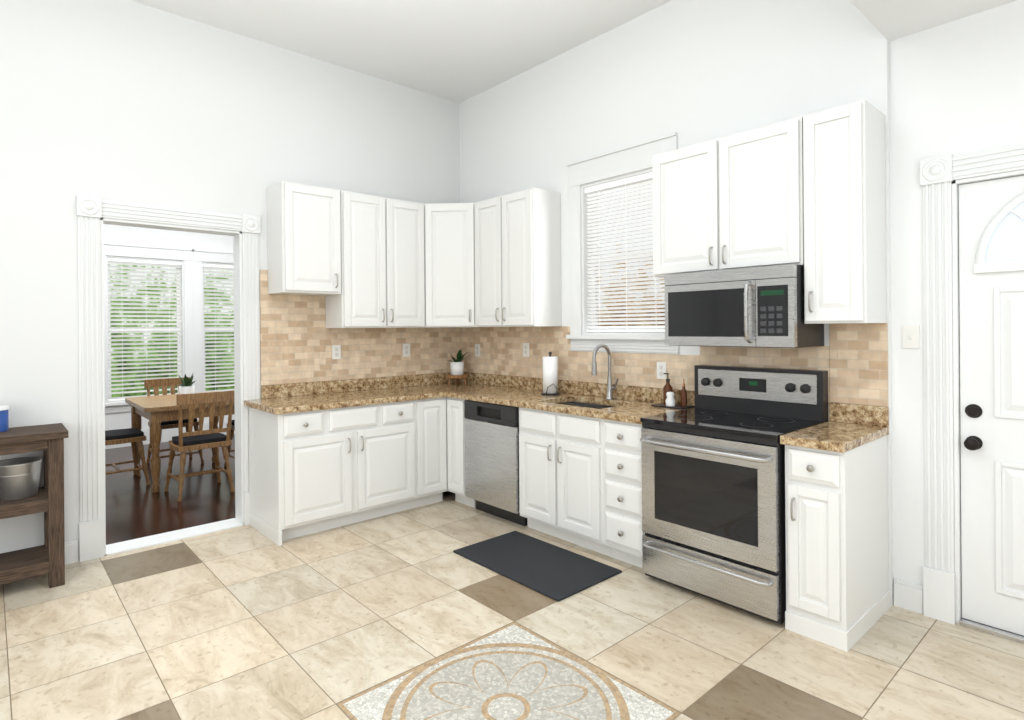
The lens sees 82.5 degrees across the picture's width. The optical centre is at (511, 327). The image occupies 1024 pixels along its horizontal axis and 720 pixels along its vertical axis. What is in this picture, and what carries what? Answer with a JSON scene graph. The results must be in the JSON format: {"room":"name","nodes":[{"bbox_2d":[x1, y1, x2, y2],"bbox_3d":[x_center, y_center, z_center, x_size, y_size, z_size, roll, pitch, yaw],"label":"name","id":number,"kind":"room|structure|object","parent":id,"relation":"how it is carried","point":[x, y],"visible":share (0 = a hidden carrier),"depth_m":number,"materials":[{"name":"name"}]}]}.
{"room":"kitchen","nodes":[
{"label":"kitchen","id":0,"kind":"room"},
{"bbox_2d":[103,224,234,430],"bbox_3d":[-4.708,-0.133,7.398,6.000,3.200,0.150,0,0,-42],"label":"wall","id":1,"kind":"structure","parent":0,"point":[118,234],"depth_m":7.43,"materials":[{"name":"white paint"}]},
{"bbox_2d":[103,242,233,413],"bbox_3d":[-4.257,-0.001,7.772,2.160,2.075,0.195,0,0,-42],"label":"window","id":2,"kind":"structure","parent":1,"relation":"in","point":[129,250],"depth_m":7.67,"materials":[{"name":"white paint"}]},
{"bbox_2d":[107,258,181,400],"bbox_3d":[-4.641,0.014,7.406,0.802,1.752,0.050,0,0,-42],"label":"blind","id":3,"kind":"object","parent":2,"relation":"attached to","point":[137,262],"visible":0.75,"depth_m":7.38,"materials":[{"name":"white plastic"}]},
{"bbox_2d":[203,263,233,387],"bbox_3d":[-3.853,0.008,8.115,0.802,1.752,0.050,0,0,-42],"label":"blind","id":4,"kind":"object","parent":2,"relation":"attached to","point":[217,267],"visible":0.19,"depth_m":7.98,"materials":[{"name":"white plastic"}]},
{"bbox_2d":[105,419,234,448],"bbox_3d":[-4.641,1.367,7.335,5.680,0.200,0.015,0,0,-42],"label":"baseboard","id":5,"kind":"structure","parent":1,"relation":"attached to","point":[167,435],"depth_m":7.51,"materials":[{"name":"white paint"}]},
{"bbox_2d":[0,0,459,560],"bbox_3d":[-2.625,-0.349,3.812,5.600,3.600,0.150,0,0,-42],"label":"wall","id":6,"kind":"structure","parent":0,"point":[126,100],"depth_m":3.85,"materials":[{"name":"white paint"}]},
{"bbox_2d":[65,539,77,564],"bbox_3d":[-3.661,1.389,2.754,2.605,0.140,0.015,0,0,-42],"label":"baseboard","id":7,"kind":"structure","parent":6,"relation":"attached to","point":[71,547],"depth_m":3.60,"materials":[{"name":"white paint"}]},
{"bbox_2d":[76,195,259,561],"bbox_3d":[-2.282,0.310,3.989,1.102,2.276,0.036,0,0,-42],"label":"door frame","id":8,"kind":"structure","parent":6,"relation":"attached to","point":[91,211],"depth_m":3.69,"materials":[{"name":"white paint"}]},
{"bbox_2d":[267,181,346,295],"bbox_3d":[-1.575,-0.658,4.442,0.448,0.800,0.317,0,0,-42],"label":"upper cabinet","id":9,"kind":"object","parent":6,"relation":"attached to","point":[305,222],"depth_m":4.32,"materials":[{"name":"white paint"}]},
{"bbox_2d":[325,191,378,327],"bbox_3d":[-1.267,-0.530,4.718,0.512,1.060,0.317,0,0,-42],"label":"upper cabinet","id":10,"kind":"object","parent":6,"relation":"attached to","point":[360,307],"depth_m":4.58,"materials":[{"name":"white paint"}]},
{"bbox_2d":[260,270,459,384],"bbox_3d":[-1.190,-0.009,4.990,1.860,0.864,0.008,0,0,-42],"label":"tile backsplash","id":11,"kind":"structure","parent":6,"relation":"attached to","point":[298,339],"depth_m":4.71,"materials":[{"name":"tile"}]},
{"bbox_2d":[332,345,340,358],"bbox_3d":[-1.431,0.196,4.762,0.072,0.116,0.008,0,0,-42],"label":"electrical outlet","id":12,"kind":"object","parent":11,"relation":"attached to","point":[336,351],"visible":1,"depth_m":4.76,"materials":[{"name":"white plastic"}]},
{"bbox_2d":[403,344,409,356],"bbox_3d":[-0.940,0.197,5.203,0.072,0.116,0.008,0,0,-42],"label":"electrical outlet","id":13,"kind":"object","parent":11,"relation":"attached to","point":[406,350],"visible":1,"depth_m":5.20,"materials":[{"name":"white plastic"}]},
{"bbox_2d":[379,196,422,327],"bbox_3d":[-0.977,-0.532,4.951,0.481,1.060,0.358,0,0,-42],"label":"upper cabinet","id":14,"kind":"object","parent":6,"relation":"attached to","point":[400,262],"depth_m":4.82,"materials":[{"name":"white paint"}]},
{"bbox_2d":[131,0,671,102],"bbox_3d":[-0.707,-2.215,1.696,5.940,0.100,6.000,0,0,-42],"label":"ceiling","id":15,"kind":"structure","parent":0,"point":[458,51],"depth_m":4.25,"materials":[{"name":"white paint"}]},
{"bbox_2d":[0,434,1023,719],"bbox_3d":[-1.697,1.472,3.470,6.500,0.063,9.700,0,0,-42],"label":"floor","id":16,"kind":"structure","parent":0,"point":[514,671],"depth_m":2.44,"materials":[{"name":"tile"}]},
{"bbox_2d":[105,428,149,484],"bbox_3d":[-3.712,1.010,5.427,0.518,0.903,0.470,0,0,-42],"label":"chair","id":17,"kind":"object","parent":16,"relation":"on","point":[135,437],"visible":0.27,"depth_m":5.41,"materials":[{"name":"brown wood"}]},
{"bbox_2d":[144,377,203,463],"bbox_3d":[-3.658,1.010,6.316,0.470,0.903,0.518,0,0,-42],"label":"chair","id":18,"kind":"object","parent":16,"relation":"on","point":[156,384],"visible":0.46,"depth_m":6.33,"materials":[{"name":"brown wood"}]},
{"bbox_2d":[125,391,234,491],"bbox_3d":[-3.195,1.075,5.757,0.900,0.760,1.060,0,0,-42],"label":"dining table","id":19,"kind":"object","parent":16,"relation":"on","point":[155,411],"visible":0.52,"depth_m":5.29,"materials":[{"name":"brown wood"}]},
{"bbox_2d":[177,372,194,393],"bbox_3d":[-3.173,0.564,5.702,0.188,0.259,0.283,0,0,-42],"label":"potted plant","id":20,"kind":"object","parent":19,"relation":"on","point":[186,386],"visible":0.83,"depth_m":5.65,"materials":[{"name":"white"}]},
{"bbox_2d":[164,390,234,501],"bbox_3d":[-2.756,1.003,5.164,0.470,0.903,0.518,0,0,-42],"label":"chair","id":21,"kind":"object","parent":16,"relation":"on","point":[201,438],"visible":0.98,"depth_m":5.04,"materials":[{"name":"brown wood"}]},
{"bbox_2d":[224,420,234,465],"bbox_3d":[-2.690,1.002,6.145,0.518,0.903,0.470,0,0,-42],"label":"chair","id":22,"kind":"object","parent":16,"relation":"on","point":[232,434],"visible":0.06,"depth_m":6.13,"materials":[{"name":"brown wood"}]},
{"bbox_2d":[0,491,1023,719],"bbox_3d":[-0.709,1.434,1.729,5.640,0.001,5.790,0,0,-42],"label":"floor","id":23,"kind":"structure","parent":0,"point":[676,672],"depth_m":2.69,"materials":[{"name":"tile"}]},
{"bbox_2d":[0,423,67,587],"bbox_3d":[-3.040,1.019,3.067,1.110,0.870,0.383,0,0,-42],"label":"console","id":24,"kind":"object","parent":23,"relation":"on","point":[48,556],"visible":1,"depth_m":3.26,"materials":[{"name":"brown wood"}]},
{"bbox_2d":[0,405,8,431],"bbox_3d":[-2.904,0.511,3.292,0.104,0.140,0.104,0,0,-42],"label":"tin","id":25,"kind":"object","parent":24,"relation":"on","point":[4,417],"visible":1,"depth_m":3.29,"materials":[{"name":"blue metal"}]},
{"bbox_2d":[0,457,42,500],"bbox_3d":[-2.791,0.850,3.297,0.224,0.200,0.224,0,0,-42],"label":"galvanized bucket","id":26,"kind":"object","parent":24,"relation":"on","point":[19,477],"visible":1,"depth_m":3.24,"materials":[{"name":"grey metal"}]},
{"bbox_2d":[248,407,343,545],"bbox_3d":[-1.578,1.005,4.225,0.434,0.876,0.617,0,0,-42],"label":"base cabinet","id":27,"kind":"object","parent":23,"relation":"on","point":[296,460],"depth_m":4.02,"materials":[{"name":"white paint"}]},
{"bbox_2d":[344,405,371,524],"bbox_3d":[-1.338,1.003,4.441,0.213,0.876,0.617,0,0,-42],"label":"base cabinet","id":28,"kind":"object","parent":23,"relation":"on","point":[357,419],"depth_m":4.24,"materials":[{"name":"white paint"}]},
{"bbox_2d":[372,401,407,517],"bbox_3d":[-1.081,1.001,4.673,0.478,0.876,0.617,0,0,-42],"label":"base cabinet","id":29,"kind":"object","parent":23,"relation":"on","point":[389,420],"depth_m":4.41,"materials":[{"name":"white paint"}]},
{"bbox_2d":[244,375,443,414],"bbox_3d":[-1.258,0.495,4.504,1.350,0.140,0.635,0,0,-42],"label":"countertop","id":30,"kind":"structure","parent":29,"relation":"on","point":[275,399],"depth_m":4.55,"materials":[{"name":"stone"}]},
{"bbox_2d":[408,397,443,508],"bbox_3d":[-0.844,0.999,4.849,0.380,0.876,0.672,0,0,-42],"label":"base cabinet","id":31,"kind":"object","parent":23,"relation":"on","point":[425,416],"depth_m":4.63,"materials":[{"name":"white paint"}]},
{"bbox_2d":[444,397,523,507],"bbox_3d":[-0.249,0.995,4.862,0.672,0.876,0.255,0,0,-42],"label":"base cabinet","id":32,"kind":"object","parent":23,"relation":"on","point":[454,420],"depth_m":4.66,"materials":[{"name":"white paint"}]},
{"bbox_2d":[412,372,694,423],"bbox_3d":[0.120,0.484,4.468,0.647,0.140,2.534,0,0,-42],"label":"countertop","id":33,"kind":"structure","parent":32,"relation":"on","point":[632,403],"depth_m":4.29,"materials":[{"name":"stone"}]},
{"bbox_2d":[445,349,467,384],"bbox_3d":[-0.504,0.352,5.348,0.196,0.331,0.264,0,0,-42],"label":"potted plant","id":34,"kind":"object","parent":33,"relation":"on","point":[457,368],"visible":1,"depth_m":5.30,"materials":[{"name":"green plant"}]},
{"bbox_2d":[541,352,559,394],"bbox_3d":[0.301,0.346,4.498,0.150,0.330,0.168,0,0,-42],"label":"paper towel holder","id":35,"kind":"object","parent":33,"relation":"on","point":[550,374],"visible":1,"depth_m":4.46,"materials":[{"name":"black paper"}]},
{"bbox_2d":[558,402,615,408],"bbox_3d":[0.507,0.638,4.034,0.408,0.173,0.588,0,0,-42],"label":"sink basin","id":36,"kind":"object","parent":33,"relation":"in","point":[589,405],"visible":0.08,"depth_m":4.28,"materials":[{"name":"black metal"}]},
{"bbox_2d":[591,344,618,398],"bbox_3d":[0.658,0.309,4.108,0.221,0.398,0.116,0,0,-42],"label":"faucet","id":37,"kind":"object","parent":33,"relation":"on","point":[610,387],"visible":1,"depth_m":4.16,"materials":[{"name":"silver metal"}]},
{"bbox_2d":[464,400,526,525],"bbox_3d":[0.053,0.995,4.551,0.606,0.870,0.600,0,0,-42],"label":"dishwasher","id":38,"kind":"object","parent":23,"relation":"on","point":[492,458],"visible":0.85,"depth_m":4.33,"materials":[{"name":"grey metal"}]},
{"bbox_2d":[453,531,621,601],"bbox_3d":[0.132,1.420,3.560,0.540,0.014,0.925,0,0,-42],"label":"kitchen mat","id":39,"kind":"object","parent":23,"relation":"on","point":[554,572],"visible":0.98,"depth_m":3.49,"materials":[{"name":"grey rubber"}]},
{"bbox_2d":[596,418,644,567],"bbox_3d":[0.871,0.986,3.659,0.617,0.876,0.329,0,0,-42],"label":"base cabinet","id":40,"kind":"object","parent":23,"relation":"on","point":[619,533],"depth_m":3.47,"materials":[{"name":"white paint"}]},
{"bbox_2d":[656,408,690,414],"bbox_3d":[0.839,0.528,3.679,0.360,0.040,0.400,0,0,-42],"label":"countertop","id":41,"kind":"structure","parent":40,"relation":"on","point":[669,409],"depth_m":3.59,"materials":[{"name":"stone"}]},
{"bbox_2d":[640,365,827,624],"bbox_3d":[1.200,0.828,3.211,0.705,1.185,0.766,0,0,-42],"label":"stove","id":42,"kind":"object","parent":23,"relation":"on","point":[713,494],"visible":0.9,"depth_m":3.04,"materials":[{"name":"grey metal"}]},
{"bbox_2d":[785,435,889,651],"bbox_3d":[1.593,0.980,2.857,0.617,0.876,0.260,0,0,-42],"label":"base cabinet","id":43,"kind":"object","parent":23,"relation":"on","point":[836,503],"depth_m":2.67,"materials":[{"name":"white paint"}]},
{"bbox_2d":[780,402,888,452],"bbox_3d":[1.585,0.473,2.852,0.632,0.140,0.276,0,0,-42],"label":"countertop","id":44,"kind":"structure","parent":43,"relation":"on","point":[846,427],"depth_m":2.88,"materials":[{"name":"stone"}]},
{"bbox_2d":[459,0,892,605],"bbox_3d":[0.693,-0.376,4.424,0.150,3.600,3.800,0,0,-42],"label":"wall","id":45,"kind":"structure","parent":0,"point":[691,72],"depth_m":3.85,"materials":[{"name":"white paint"}]},
{"bbox_2d":[419,203,474,327],"bbox_3d":[-0.521,-0.536,5.147,0.677,1.060,0.677,0,0,-42],"label":"upper cabinet","id":46,"kind":"object","parent":45,"relation":"attached to","point":[446,230],"depth_m":4.97,"materials":[{"name":"white paint"}]},
{"bbox_2d":[475,194,506,326],"bbox_3d":[-0.094,-0.539,4.912,0.357,1.060,0.460,0,0,-42],"label":"upper cabinet","id":47,"kind":"object","parent":45,"relation":"attached to","point":[490,214],"depth_m":4.79,"materials":[{"name":"white paint"}]},
{"bbox_2d":[507,187,560,326],"bbox_3d":[0.131,-0.541,4.692,0.317,1.060,0.419,0,0,-42],"label":"upper cabinet","id":48,"kind":"object","parent":45,"relation":"attached to","point":[533,214],"depth_m":4.54,"materials":[{"name":"white paint"}]},
{"bbox_2d":[566,132,678,353],"bbox_3d":[0.813,-0.556,4.254,0.195,1.465,0.975,0,0,-42],"label":"window","id":49,"kind":"structure","parent":45,"relation":"in","point":[631,158],"depth_m":4.39,"materials":[{"name":"white paint"}]},
{"bbox_2d":[585,172,664,331],"bbox_3d":[0.837,-0.524,4.205,0.050,1.102,0.772,0,0,-42],"label":"window blind","id":50,"kind":"object","parent":49,"relation":"attached to","point":[608,187],"visible":0.67,"depth_m":4.24,"materials":[{"name":"white plastic"}]},
{"bbox_2d":[460,323,887,419],"bbox_3d":[0.706,0.246,4.291,0.008,0.523,3.582,0,0,-42],"label":"tile backsplash","id":51,"kind":"structure","parent":45,"relation":"attached to","point":[855,359],"depth_m":3.83,"materials":[{"name":"tile"}]},
{"bbox_2d":[475,344,479,356],"bbox_3d":[-0.320,0.207,5.419,0.008,0.116,0.072,0,0,-42],"label":"electrical outlet","id":52,"kind":"object","parent":51,"relation":"attached to","point":[477,350],"visible":1,"depth_m":5.42,"materials":[{"name":"white plastic"}]},
{"bbox_2d":[523,343,528,356],"bbox_3d":[0.118,0.184,4.932,0.008,0.116,0.072,0,0,-42],"label":"electrical outlet","id":53,"kind":"object","parent":51,"relation":"attached to","point":[525,349],"visible":1,"depth_m":4.93,"materials":[{"name":"white plastic"}]},
{"bbox_2d":[657,362,665,378],"bbox_3d":[1.009,0.287,3.943,0.008,0.116,0.072,0,0,-42],"label":"electrical outlet","id":54,"kind":"object","parent":51,"relation":"attached to","point":[661,368],"visible":1,"depth_m":3.94,"materials":[{"name":"white plastic"}]},
{"bbox_2d":[652,135,730,277],"bbox_3d":[1.154,-0.700,3.554,0.317,0.758,0.514,0,0,-42],"label":"upper cabinet","id":55,"kind":"object","parent":45,"relation":"attached to","point":[691,185],"depth_m":3.43,"materials":[{"name":"white paint"}]},
{"bbox_2d":[731,116,802,268],"bbox_3d":[1.414,-0.702,3.266,0.317,0.758,0.514,0,0,-42],"label":"upper cabinet","id":56,"kind":"object","parent":45,"relation":"attached to","point":[767,161],"depth_m":3.10,"materials":[{"name":"white paint"}]},
{"bbox_2d":[664,264,823,347],"bbox_3d":[1.282,-0.108,3.308,0.441,0.420,0.750,0,0,-42],"label":"microwave","id":57,"kind":"object","parent":56,"relation":"attached to","point":[755,307],"visible":1,"depth_m":3.13,"materials":[{"name":"grey metal"}]},
{"bbox_2d":[803,100,885,323],"bbox_3d":[1.661,-0.553,2.993,0.317,1.060,0.354,0,0,-42],"label":"upper cabinet","id":58,"kind":"object","parent":45,"relation":"attached to","point":[807,192],"depth_m":2.86,"materials":[{"name":"white paint"}]},
{"bbox_2d":[849,0,1016,41],"bbox_3d":[0.517,-1.814,0.340,5.640,0.719,2.050,0,0,-42],"label":"ceiling","id":59,"kind":"structure","parent":0,"point":[890,20],"depth_m":2.71,"materials":[{"name":"white paint"}]},
{"bbox_2d":[889,0,1023,603],"bbox_3d":[2.730,-0.391,2.221,0.150,3.600,2.200,0,0,-42],"label":"wall","id":60,"kind":"structure","parent":0,"point":[956,87],"depth_m":2.90,"materials":[{"name":"white paint"}]},
{"bbox_2d":[902,325,918,348],"bbox_3d":[1.994,0.044,2.921,0.012,0.116,0.072,0,0,-42],"label":"light switch","id":61,"kind":"object","parent":60,"relation":"attached to","point":[910,336],"visible":1,"depth_m":2.92,"materials":[{"name":"white plastic"}]},
{"bbox_2d":[920,143,1023,624],"bbox_3d":[2.401,0.291,2.452,0.036,2.241,1.142,0,0,-42],"label":"door frame","id":62,"kind":"structure","parent":60,"relation":"attached to","point":[939,175],"depth_m":2.82,"materials":[{"name":"white paint"}]},
{"bbox_2d":[952,169,1023,643],"bbox_3d":[2.468,0.351,2.511,0.160,2.120,0.900,0,0,-42],"label":"trim","id":63,"kind":"structure","parent":60,"relation":"attached to","point":[1005,634],"depth_m":2.79,"materials":[{"name":"white paint"}]},
{"bbox_2d":[958,175,1023,635],"bbox_3d":[2.429,0.350,2.476,0.115,2.077,0.858,0,0,-42],"label":"entry door","id":64,"kind":"structure","parent":60,"relation":"in","point":[991,266],"depth_m":2.71,"materials":[{"name":"white paint"}]},
{"label":"outside","id":65,"kind":"structure","parent":0,"visible":0},
{"bbox_2d":[110,264,233,396],"bbox_3d":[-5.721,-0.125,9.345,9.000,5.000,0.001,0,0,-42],"label":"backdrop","id":66,"kind":"structure","parent":65,"point":[151,392],"depth_m":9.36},
{"bbox_2d":[598,184,664,325],"bbox_3d":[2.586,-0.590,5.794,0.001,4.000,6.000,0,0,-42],"label":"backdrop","id":67,"kind":"structure","parent":65,"point":[629,270],"depth_m":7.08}
]}

